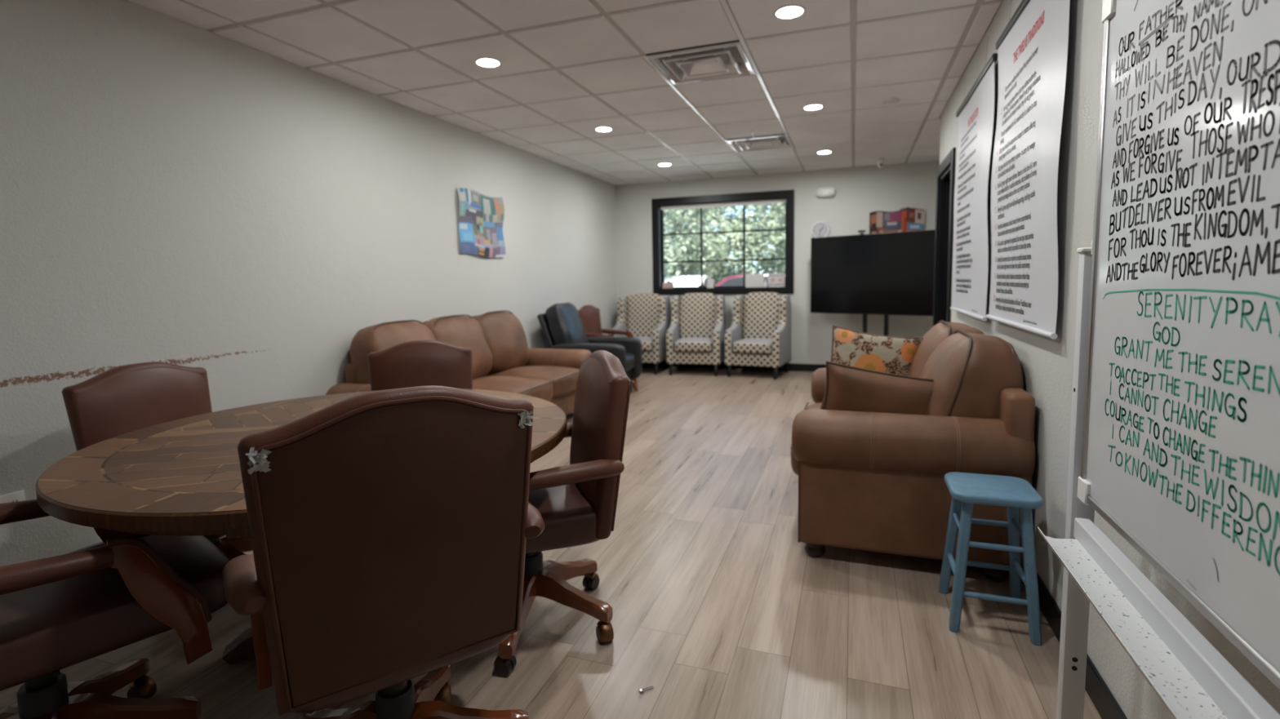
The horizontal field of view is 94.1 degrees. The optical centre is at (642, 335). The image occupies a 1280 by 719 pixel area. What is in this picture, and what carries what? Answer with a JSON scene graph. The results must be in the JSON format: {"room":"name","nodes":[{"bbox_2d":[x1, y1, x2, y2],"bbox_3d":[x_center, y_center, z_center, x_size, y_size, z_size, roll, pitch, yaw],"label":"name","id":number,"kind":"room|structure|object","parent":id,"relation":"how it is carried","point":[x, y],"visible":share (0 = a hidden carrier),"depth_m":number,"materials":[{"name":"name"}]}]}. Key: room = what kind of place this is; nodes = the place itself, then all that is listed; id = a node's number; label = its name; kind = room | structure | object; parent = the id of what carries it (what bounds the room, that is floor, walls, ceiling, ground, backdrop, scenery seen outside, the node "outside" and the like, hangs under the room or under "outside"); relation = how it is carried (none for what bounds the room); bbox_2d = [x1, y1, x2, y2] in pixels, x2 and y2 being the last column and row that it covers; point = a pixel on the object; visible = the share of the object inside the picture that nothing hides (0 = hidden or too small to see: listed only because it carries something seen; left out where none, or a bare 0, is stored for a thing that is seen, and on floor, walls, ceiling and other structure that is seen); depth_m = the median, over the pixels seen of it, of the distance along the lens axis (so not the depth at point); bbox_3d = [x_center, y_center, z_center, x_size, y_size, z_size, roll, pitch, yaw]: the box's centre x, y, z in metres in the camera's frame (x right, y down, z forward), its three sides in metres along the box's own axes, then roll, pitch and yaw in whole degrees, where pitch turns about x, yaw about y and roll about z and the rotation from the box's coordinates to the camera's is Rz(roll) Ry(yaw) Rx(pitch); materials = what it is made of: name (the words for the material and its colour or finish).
{"room":"care facility","nodes":[
{"label":"care facility","id":0,"kind":"room"},
{"bbox_2d":[0,0,617,566],"bbox_3d":[-2.195,-0.428,3.917,0.150,2.750,11.070,1,6,19],"label":"wall","id":1,"kind":"structure","parent":0,"point":[173,191],"depth_m":3.26,"materials":[{"name":"white paint"}]},
{"bbox_2d":[0,489,25,503],"bbox_3d":[-2.639,0.718,2.474,0.007,0.116,0.116,1,6,19],"label":"wall outlet","id":2,"kind":"object","parent":1,"relation":"attached to","point":[20,495],"visible":0.31,"depth_m":2.49,"materials":[{"name":"white plastic"}]},
{"bbox_2d":[67,541,105,554],"bbox_3d":[-2.119,0.899,3.943,0.014,0.100,10.620,1,6,19],"label":"baseboard","id":3,"kind":"structure","parent":1,"relation":"attached to","point":[100,544],"depth_m":2.74,"materials":[{"name":"black"}]},
{"bbox_2d":[457,187,505,257],"bbox_3d":[-1.500,-1.036,5.575,0.040,0.609,0.710,1,6,19],"label":"poster","id":4,"kind":"object","parent":1,"relation":"attached to","point":[481,216],"visible":1,"depth_m":5.56,"materials":[{"name":"multicoloured paper"}]},
{"bbox_2d":[0,365,1101,718],"bbox_3d":[0.347,1.030,3.135,5.605,0.100,11.120,1,6,19],"label":"floor","id":5,"kind":"structure","parent":0,"point":[710,587],"depth_m":2.20,"materials":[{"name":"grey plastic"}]},
{"bbox_2d":[0,499,229,718],"bbox_3d":[-1.537,0.651,1.538,0.645,1.025,0.749,4,7,41],"label":"swivel armchair","id":6,"kind":"object","parent":5,"relation":"on","point":[57,613],"visible":0.88,"depth_m":1.49,"materials":[{"name":"leather"}]},
{"bbox_2d":[128,675,156,698],"bbox_3d":[-1.552,1.094,1.852,0.058,0.056,0.049,0,5,10],"label":"hood","id":7,"kind":"object","parent":6,"relation":"attached to","point":[144,686],"depth_m":1.84,"materials":[{"name":"gold metal"}]},
{"bbox_2d":[62,361,253,561],"bbox_3d":[-1.857,0.599,2.499,0.660,0.959,0.642,0,6,16],"label":"swivel armchair","id":8,"kind":"object","parent":5,"relation":"on","point":[124,399],"visible":0.3,"depth_m":2.46,"materials":[{"name":"leather"}]},
{"bbox_2d":[35,388,567,664],"bbox_3d":[-1.063,0.714,2.186,1.580,0.760,1.580,1,6,19],"label":"round table","id":9,"kind":"object","parent":5,"relation":"on","point":[181,477],"visible":0.49,"depth_m":1.70,"materials":[{"name":"brown wood"}]},
{"bbox_2d":[222,385,544,718],"bbox_3d":[-0.611,0.620,1.436,0.652,1.070,0.626,-5,6,-33],"label":"swivel armchair","id":10,"kind":"object","parent":5,"relation":"on","point":[390,529],"visible":1,"depth_m":1.18,"materials":[{"name":"leather"}]},
{"bbox_2d":[433,681,450,704],"bbox_3d":[-0.603,1.082,1.790,0.048,0.056,0.059,-3,6,-17],"label":"hood","id":11,"kind":"object","parent":10,"relation":"attached to","point":[444,695],"depth_m":1.78,"materials":[{"name":"gold metal"}]},
{"bbox_2d":[367,339,472,391],"bbox_3d":[-1.132,0.529,3.102,0.642,0.959,0.660,-3,6,-20],"label":"swivel armchair","id":12,"kind":"object","parent":5,"relation":"on","point":[413,363],"visible":0.25,"depth_m":3.27,"materials":[{"name":"leather"}]},
{"bbox_2d":[325,310,591,414],"bbox_3d":[-1.270,0.344,4.801,1.008,1.013,2.325,1,6,19],"label":"sofa","id":13,"kind":"object","parent":5,"relation":"on","point":[504,360],"visible":0.49,"depth_m":4.89,"materials":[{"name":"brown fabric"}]},
{"bbox_2d":[350,321,435,384],"bbox_3d":[-1.745,0.196,4.290,0.437,0.582,0.654,1,6,19],"label":"cushion","id":14,"kind":"object","parent":13,"relation":"on","point":[375,338],"depth_m":4.03,"materials":[{"name":"brown leather"}]},
{"bbox_2d":[423,316,491,378],"bbox_3d":[-1.540,0.139,4.876,0.443,0.589,0.668,1,6,19],"label":"cushion","id":15,"kind":"object","parent":13,"relation":"on","point":[462,331],"depth_m":4.82,"materials":[{"name":"brown leather"}]},
{"bbox_2d":[473,311,529,374],"bbox_3d":[-1.331,0.075,5.461,0.440,0.592,0.676,1,6,19],"label":"cushion","id":16,"kind":"object","parent":13,"relation":"on","point":[508,347],"depth_m":5.29,"materials":[{"name":"brown leather"}]},
{"bbox_2d":[472,376,552,400],"bbox_3d":[-1.180,0.469,4.782,0.823,0.244,0.626,1,6,19],"label":"seat cushion","id":17,"kind":"object","parent":13,"relation":"on","point":[539,388],"depth_m":4.65,"materials":[{"name":"brown leather"}]},
{"bbox_2d":[486,365,579,395],"bbox_3d":[-0.971,0.406,5.370,0.814,0.241,0.624,1,6,19],"label":"seat cushion","id":18,"kind":"object","parent":13,"relation":"on","point":[566,377],"depth_m":5.18,"materials":[{"name":"brown leather"}]},
{"bbox_2d":[493,350,634,677],"bbox_3d":[-0.414,0.576,2.199,0.669,1.008,0.642,-3,6,-17],"label":"swivel armchair","id":19,"kind":"object","parent":5,"relation":"on","point":[576,502],"visible":0.59,"depth_m":2.05,"materials":[{"name":"leather"}]},
{"bbox_2d":[493,655,508,670],"bbox_3d":[-0.457,1.065,1.950,0.058,0.056,0.049,1,6,19],"label":"hood","id":20,"kind":"object","parent":19,"relation":"attached to","point":[501,662],"depth_m":1.92,"materials":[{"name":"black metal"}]},
{"bbox_2d":[583,573,599,579],"bbox_3d":[-0.211,1.010,2.483,0.048,0.056,0.059,2,6,30],"label":"hood","id":21,"kind":"object","parent":19,"relation":"attached to","point":[590,575],"depth_m":2.46,"materials":[{"name":"gold metal"}]},
{"bbox_2d":[596,621,613,642],"bbox_3d":[-0.132,1.044,2.106,0.052,0.056,0.059,-3,6,-17],"label":"caster","id":22,"kind":"object","parent":19,"relation":"attached to","point":[605,633],"depth_m":2.09,"materials":[{"name":"gold metal"}]},
{"bbox_2d":[537,302,642,391],"bbox_3d":[-0.574,0.154,6.589,0.988,1.045,0.868,0,6,13],"label":"leather armchair","id":23,"kind":"object","parent":5,"relation":"on","point":[561,324],"visible":0.52,"depth_m":6.39,"materials":[{"name":"black leather"}]},
{"bbox_2d":[544,302,589,345],"bbox_3d":[-0.823,-0.033,6.634,0.368,0.673,0.632,0,6,13],"label":"cushion","id":24,"kind":"object","parent":23,"relation":"on","point":[562,322],"depth_m":6.37,"materials":[{"name":"blue fabric"}]},
{"bbox_2d":[626,352,634,370],"bbox_3d":[-0.464,0.300,6.577,0.704,0.230,0.555,0,6,13],"label":"seat cushion","id":25,"kind":"object","parent":23,"relation":"on","point":[629,356],"depth_m":6.53,"materials":[{"name":"blue leather"}]},
{"bbox_2d":[577,305,634,381],"bbox_3d":[-0.430,0.092,7.601,0.660,0.959,0.642,1,6,22],"label":"swivel armchair","id":26,"kind":"object","parent":5,"relation":"on","point":[589,315],"visible":0.31,"depth_m":7.61,"materials":[{"name":"leather"}]},
{"bbox_2d":[610,293,671,374],"bbox_3d":[-0.027,-0.042,8.328,0.710,1.075,0.703,1,6,17],"label":"chair","id":27,"kind":"object","parent":5,"relation":"on","point":[647,316],"visible":0.69,"depth_m":8.40,"materials":[{"name":"beige fabric"}]},
{"bbox_2d":[633,336,653,351],"bbox_3d":[-0.048,0.117,8.268,0.520,0.195,0.546,1,6,17],"label":"seat cushion","id":28,"kind":"object","parent":27,"relation":"on","point":[646,341],"depth_m":7.99,"materials":[{"name":"beige fabric"}]},
{"bbox_2d":[639,686,653,693],"bbox_3d":[0.012,1.103,1.856,0.049,0.006,0.013,-3,6,-23],"label":"metal clip","id":29,"kind":"object","parent":5,"relation":"on","point":[641,691],"visible":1,"depth_m":1.85,"materials":[{"name":"silver metal"}]},
{"bbox_2d":[666,293,725,376],"bbox_3d":[0.732,-0.034,8.086,0.710,1.075,0.703,0,6,14],"label":"chair","id":30,"kind":"object","parent":5,"relation":"on","point":[695,335],"visible":1,"depth_m":8.09,"materials":[{"name":"beige fabric"}]},
{"bbox_2d":[674,337,713,351],"bbox_3d":[0.715,0.126,8.025,0.520,0.195,0.546,0,6,14],"label":"seat cushion","id":31,"kind":"object","parent":30,"relation":"on","point":[681,344],"depth_m":7.79,"materials":[{"name":"beige fabric"}]},
{"bbox_2d":[724,292,791,379],"bbox_3d":[1.514,-0.021,7.794,0.710,1.075,0.703,2,6,26],"label":"chair","id":32,"kind":"object","parent":5,"relation":"on","point":[759,334],"visible":1,"depth_m":7.77,"materials":[{"name":"beige fabric"}]},
{"bbox_2d":[733,337,772,353],"bbox_3d":[1.482,0.139,7.738,0.520,0.195,0.546,2,6,26],"label":"seat cushion","id":33,"kind":"object","parent":32,"relation":"on","point":[740,345],"depth_m":7.53,"materials":[{"name":"beige fabric"}]},
{"bbox_2d":[810,229,935,335],"bbox_3d":[2.738,-0.329,7.166,1.525,1.762,0.600,4,8,44],"label":"television","id":34,"kind":"object","parent":5,"relation":"on","point":[886,274],"visible":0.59,"depth_m":7.05,"materials":[{"name":"black plastic"}]},
{"bbox_2d":[857,230,866,234],"bbox_3d":[2.625,-1.233,7.125,0.084,0.050,0.052,4,8,44],"label":"webcam","id":35,"kind":"object","parent":34,"relation":"attached to","point":[859,231],"visible":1,"depth_m":7.10,"materials":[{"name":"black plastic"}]},
{"bbox_2d":[791,320,1035,582],"bbox_3d":[1.348,0.450,3.191,1.001,1.008,1.566,1,6,19],"label":"loveseat","id":36,"kind":"object","parent":5,"relation":"on","point":[873,482],"visible":0.88,"depth_m":2.52,"materials":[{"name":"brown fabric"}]},
{"bbox_2d":[805,402,822,409],"bbox_3d":[1.356,0.540,3.494,0.813,0.242,0.562,1,6,19],"label":"seat cushion","id":37,"kind":"object","parent":36,"relation":"on","point":[817,406],"depth_m":3.68,"materials":[{"name":"brown fabric"}]},
{"bbox_2d":[820,325,923,408],"bbox_3d":[1.341,0.226,3.491,0.575,0.559,0.204,0,6,14],"label":"throw pillow","id":38,"kind":"object","parent":36,"relation":"on","point":[878,353],"visible":0.44,"depth_m":3.45,"materials":[{"name":"fabric"}]},
{"bbox_2d":[822,360,936,415],"bbox_3d":[1.148,0.342,2.770,0.668,0.449,0.178,0,6,14],"label":"throw pillow","id":39,"kind":"object","parent":36,"relation":"on","point":[848,388],"visible":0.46,"depth_m":2.71,"materials":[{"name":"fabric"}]},
{"bbox_2d":[906,321,979,377],"bbox_3d":[1.706,0.222,3.362,0.446,0.587,0.619,1,6,19],"label":"cushion","id":40,"kind":"object","parent":36,"relation":"on","point":[935,335],"depth_m":3.24,"materials":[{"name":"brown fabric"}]},
{"bbox_2d":[921,330,1022,418],"bbox_3d":[1.507,0.277,2.795,0.442,0.595,0.619,1,6,19],"label":"cushion","id":41,"kind":"object","parent":36,"relation":"on","point":[971,370],"depth_m":2.53,"materials":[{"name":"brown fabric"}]},
{"bbox_2d":[938,471,1043,646],"bbox_3d":[1.279,0.799,2.202,0.285,0.502,0.304,1,6,19],"label":"stool","id":42,"kind":"object","parent":5,"relation":"on","point":[966,490],"visible":1,"depth_m":2.12,"materials":[{"name":"blue paint"}]},
{"bbox_2d":[1037,0,1279,718],"bbox_3d":[0.749,0.267,0.556,0.330,1.888,2.002,1,6,19],"label":"whiteboard","id":43,"kind":"object","parent":5,"relation":"on","point":[1175,429],"visible":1,"depth_m":1.00,"materials":[{"name":"plastic"}]},
{"bbox_2d":[1037,527,1227,718],"bbox_3d":[0.724,0.564,0.650,0.082,0.029,1.695,1,6,19],"label":"tray","id":44,"kind":"object","parent":43,"relation":"on","point":[1182,684],"depth_m":1.04,"materials":[{"name":"white metal"}]},
{"bbox_2d":[127,0,1001,185],"bbox_3d":[0.313,-1.712,2.925,5.405,0.100,11.020,1,6,19],"label":"ceiling","id":45,"kind":"structure","parent":0,"point":[326,32],"depth_m":3.89,"materials":[{"name":"tile"}]},
{"bbox_2d":[474,57,501,67],"bbox_3d":[-0.969,-1.712,3.731,0.166,0.011,0.166,1,6,19],"label":"recessed light","id":46,"kind":"object","parent":45,"relation":"in","point":[491,62],"visible":1,"depth_m":3.72,"materials":[{"name":"white plastic"}]},
{"bbox_2d":[477,58,498,66],"bbox_3d":[-0.969,-1.712,3.731,0.132,0.004,0.132,0,6,14],"label":"diffuser","id":47,"kind":"object","parent":46,"relation":"attached to","point":[482,62],"depth_m":3.73,"materials":[{"name":"white plastic"}]},
{"bbox_2d":[131,0,1003,183],"bbox_3d":[0.280,-1.679,2.833,5.205,0.046,10.620,1,6,19],"label":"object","id":48,"kind":"structure","parent":45,"relation":"attached to","point":[853,21],"depth_m":3.62,"materials":[{"name":"grey metal"}]},
{"bbox_2d":[595,126,612,131],"bbox_3d":[-0.356,-1.884,5.436,0.166,0.011,0.166,1,6,19],"label":"recessed light","id":49,"kind":"object","parent":45,"relation":"in","point":[600,128],"visible":1,"depth_m":5.43,"materials":[{"name":"white plastic"}]},
{"bbox_2d":[596,127,610,131],"bbox_3d":[-0.356,-1.884,5.436,0.132,0.004,0.132,1,6,24],"label":"diffuser","id":50,"kind":"object","parent":49,"relation":"attached to","point":[599,129],"depth_m":5.44,"materials":[{"name":"white plastic"}]},
{"bbox_2d":[657,163,671,165],"bbox_3d":[0.266,-2.059,7.169,0.166,0.011,0.166,1,6,19],"label":"recessed light","id":51,"kind":"object","parent":45,"relation":"in","point":[660,164],"visible":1,"depth_m":7.16,"materials":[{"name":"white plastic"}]},
{"bbox_2d":[644,40,755,85],"bbox_3d":[0.392,-1.824,3.847,0.596,0.192,0.596,1,6,19],"label":"ceiling vent","id":52,"kind":"object","parent":45,"relation":"in","point":[700,64],"visible":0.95,"depth_m":3.86,"materials":[{"name":"white metal"}]},
{"bbox_2d":[641,0,804,177],"bbox_3d":[0.467,-1.859,4.965,1.241,0.015,6.422,1,6,19],"label":"trim","id":53,"kind":"structure","parent":45,"relation":"attached to","point":[725,4],"depth_m":4.44,"materials":[{"name":"white metal"}]},
{"bbox_2d":[748,129,756,136],"bbox_3d":[1.036,-1.901,5.601,0.076,0.052,0.076,1,6,19],"label":"sprinkler head","id":54,"kind":"object","parent":45,"relation":"attached to","point":[749,131],"visible":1,"depth_m":5.59},
{"bbox_2d":[725,133,791,151],"bbox_3d":[1.203,-2.055,6.134,0.596,0.192,0.596,1,6,19],"label":"ceiling vent","id":55,"kind":"object","parent":45,"relation":"in","point":[762,142],"visible":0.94,"depth_m":6.17,"materials":[{"name":"white plastic"}]},
{"bbox_2d":[773,4,805,18],"bbox_3d":[0.765,-1.685,3.098,0.166,0.011,0.166,1,6,19],"label":"recessed light","id":56,"kind":"object","parent":45,"relation":"in","point":[790,11],"visible":1,"depth_m":3.09,"materials":[{"name":"white plastic"}]},
{"bbox_2d":[776,6,802,17],"bbox_3d":[0.765,-1.685,3.098,0.132,0.004,0.132,1,6,24],"label":"diffuser","id":57,"kind":"object","parent":56,"relation":"attached to","point":[781,11],"depth_m":3.10,"materials":[{"name":"white plastic"}]},
{"bbox_2d":[802,103,823,110],"bbox_3d":[1.390,-1.861,4.851,0.166,0.011,0.166,1,6,19],"label":"recessed light","id":58,"kind":"object","parent":45,"relation":"in","point":[814,106],"visible":1,"depth_m":4.84,"materials":[{"name":"white plastic"}]},
{"bbox_2d":[804,105,822,109],"bbox_3d":[1.390,-1.861,4.851,0.132,0.004,0.132,1,6,24],"label":"diffuser","id":59,"kind":"object","parent":58,"relation":"attached to","point":[806,107],"depth_m":4.85,"materials":[{"name":"white plastic"}]},
{"bbox_2d":[816,150,831,154],"bbox_3d":[2.021,-2.040,6.624,0.166,0.011,0.166,1,6,19],"label":"recessed light","id":60,"kind":"object","parent":45,"relation":"in","point":[823,152],"visible":1,"depth_m":6.62,"materials":[{"name":"white plastic"}]},
{"bbox_2d":[818,151,830,153],"bbox_3d":[2.021,-2.040,6.624,0.132,0.004,0.132,0,6,14],"label":"diffuser","id":61,"kind":"object","parent":60,"relation":"attached to","point":[820,152],"depth_m":6.62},
{"bbox_2d":[876,157,884,168],"bbox_3d":[2.823,-2.047,7.059,0.090,0.108,0.118,1,6,19],"label":"security camera","id":62,"kind":"object","parent":45,"relation":"attached to","point":[881,161],"visible":1,"depth_m":7.03,"materials":[{"name":"white plastic"}]},
{"bbox_2d":[882,98,900,106],"bbox_3d":[1.976,-1.846,4.730,0.130,0.040,0.130,1,6,19],"label":"smoke detector","id":63,"kind":"object","parent":45,"relation":"attached to","point":[891,102],"visible":1,"depth_m":4.69,"materials":[{"name":"white plastic"}]},
{"bbox_2d":[614,160,939,364],"bbox_3d":[2.104,-0.895,8.031,5.205,2.750,0.200,1,6,19],"label":"wall","id":64,"kind":"structure","parent":0,"point":[860,191],"depth_m":7.88,"materials":[{"name":"white paint"}]},
{"bbox_2d":[651,189,794,294],"bbox_3d":[1.109,-1.263,8.335,1.981,1.372,0.222,1,6,19],"label":"window","id":65,"kind":"structure","parent":64,"relation":"in","point":[658,206],"depth_m":8.27,"materials":[{"name":"black metal"}]},
{"bbox_2d":[662,280,673,288],"bbox_3d":[0.366,-0.731,8.605,0.150,0.108,0.060,0,6,14],"label":"tissue box","id":66,"kind":"object","parent":65,"relation":"on","point":[668,285],"visible":1,"depth_m":8.58,"materials":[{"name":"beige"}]},
{"bbox_2d":[706,278,714,288],"bbox_3d":[0.956,-0.739,8.402,0.100,0.140,0.026,0,5,8],"label":"leaflet","id":67,"kind":"object","parent":65,"relation":"on","point":[710,282],"visible":1,"depth_m":8.40,"materials":[{"name":"white paper"}]},
{"bbox_2d":[745,273,764,287],"bbox_3d":[1.550,-0.758,8.235,0.253,0.190,0.002,1,6,19],"label":"notice","id":68,"kind":"object","parent":65,"relation":"attached to","point":[752,280],"visible":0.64,"depth_m":8.23,"materials":[{"name":"white paper"}]},
{"bbox_2d":[768,273,784,287],"bbox_3d":[1.826,-0.754,8.135,0.225,0.190,0.008,1,6,19],"label":"notice","id":69,"kind":"object","parent":65,"relation":"attached to","point":[775,280],"visible":1,"depth_m":8.14,"materials":[{"name":"white paper"}]},
{"bbox_2d":[642,360,826,371],"bbox_3d":[2.093,0.433,8.055,5.205,0.102,0.014,1,6,19],"label":"baseboard","id":70,"kind":"structure","parent":64,"relation":"attached to","point":[792,366],"depth_m":8.23,"materials":[{"name":"black"}]},
{"bbox_2d":[811,221,829,237],"bbox_3d":[2.322,-1.375,7.780,0.230,0.230,0.036,1,6,19],"label":"wall clock","id":71,"kind":"object","parent":64,"relation":"attached to","point":[820,228],"visible":0.93,"depth_m":7.77,"materials":[{"name":"white plastic"}]},
{"bbox_2d":[815,186,835,197],"bbox_3d":[2.364,-1.849,7.687,0.250,0.120,0.102,1,6,19],"label":"emergency light","id":72,"kind":"object","parent":64,"relation":"attached to","point":[821,192],"visible":1,"depth_m":7.66,"materials":[{"name":"white plastic"}]},
{"bbox_2d":[869,207,924,234],"bbox_3d":[3.187,-1.394,7.470,0.640,0.409,0.034,1,6,19],"label":"photo collage","id":73,"kind":"object","parent":64,"relation":"attached to","point":[907,219],"visible":0.77,"depth_m":7.45,"materials":[{"name":"multicoloured paper"}]},
{"bbox_2d":[939,0,1279,718],"bbox_3d":[1.312,-0.255,1.397,0.140,2.750,8.342,1,6,19],"label":"wall","id":74,"kind":"structure","parent":0,"point":[1046,364],"depth_m":2.05,"materials":[{"name":"white paint"}]},
{"bbox_2d":[932,146,955,327],"bbox_3d":[2.542,-0.335,4.909,0.160,2.205,0.917,1,6,19],"label":"trim","id":75,"kind":"structure","parent":74,"relation":"attached to","point":[945,173],"depth_m":5.17,"materials":[{"name":"black wood"}]},
{"bbox_2d":[950,35,997,321],"bbox_3d":[2.005,-0.899,3.645,0.028,1.546,1.169,1,6,19],"label":"banner","id":76,"kind":"object","parent":74,"relation":"attached to","point":[975,114],"visible":1,"depth_m":3.53,"materials":[{"name":"white paper"}]},
{"bbox_2d":[955,120,977,312],"bbox_3d":[2.020,-0.724,3.701,0.016,1.128,0.766,1,6,19],"label":"print","id":77,"kind":"object","parent":76,"relation":"on","point":[966,202],"depth_m":3.71,"materials":[{"name":"black"}]},
{"bbox_2d":[985,0,1070,339],"bbox_3d":[1.608,-0.811,2.524,0.027,1.556,1.094,1,6,19],"label":"banner","id":78,"kind":"object","parent":74,"relation":"attached to","point":[1032,48],"visible":1,"depth_m":2.41,"materials":[{"name":"white paper"}]},
{"bbox_2d":[995,46,1040,324],"bbox_3d":[1.623,-0.614,2.582,0.017,1.093,0.691,1,6,19],"label":"print","id":79,"kind":"object","parent":78,"relation":"on","point":[1019,165],"depth_m":2.53,"materials":[{"name":"white paper"}]},
{"bbox_2d":[1022,568,1127,718],"bbox_3d":[1.111,1.106,1.116,0.014,0.100,7.425,1,6,19],"label":"baseboard","id":80,"kind":"structure","parent":74,"relation":"attached to","point":[1098,691],"depth_m":1.78,"materials":[{"name":"black"}]},
{"label":"outside","id":81,"kind":"structure","parent":0,"visible":0},
{"bbox_3d":[16.419,-3.203,46.356,120.000,0.130,81.480,1,6,19],"label":"ground","id":82,"kind":"structure","parent":81,"visible":0},
{"bbox_2d":[664,275,710,286],"bbox_3d":[1.445,-1.385,21.303,1.800,1.500,4.500,0,6,14],"label":"parked car","id":83,"kind":"object","parent":82,"relation":"on","point":[691,280],"visible":0.06,"depth_m":20.40,"materials":[{"name":"white paint"}]},
{"bbox_2d":[665,208,728,266],"bbox_3d":[-0.220,-6.155,34.336,10.278,8.654,10.860,-4,6,-31],"label":"tree","id":84,"kind":"object","parent":82,"relation":"on","point":[711,208],"visible":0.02,"depth_m":32.49,"materials":[{"name":"green plant"}]},
{"bbox_2d":[663,205,780,284],"bbox_3d":[1.392,-4.484,23.299,8.871,7.347,8.479,-3,6,-20],"label":"tree","id":85,"kind":"object","parent":82,"relation":"on","point":[675,250],"visible":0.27,"depth_m":21.51,"materials":[{"name":"green plant"}]},
{"bbox_2d":[671,203,785,284],"bbox_3d":[5.966,-4.957,25.192,8.923,7.762,8.896,-3,6,-21],"label":"tree","id":86,"kind":"object","parent":82,"relation":"on","point":[772,208],"visible":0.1,"depth_m":23.18,"materials":[{"name":"green plant"}]},
{"bbox_2d":[714,273,785,286],"bbox_3d":[3.076,-1.003,16.927,4.500,1.500,1.800,-1,5,5],"label":"parked car","id":87,"kind":"object","parent":82,"relation":"on","point":[735,280],"visible":0.09,"depth_m":16.07,"materials":[{"name":"red paint"}]},
{"bbox_2d":[766,212,785,272],"bbox_3d":[7.410,-3.849,19.478,6.727,6.581,6.753,1,6,19],"label":"tree","id":88,"kind":"object","parent":82,"relation":"on","point":[777,238],"visible":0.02,"depth_m":20.68,"materials":[{"name":"green plant"}]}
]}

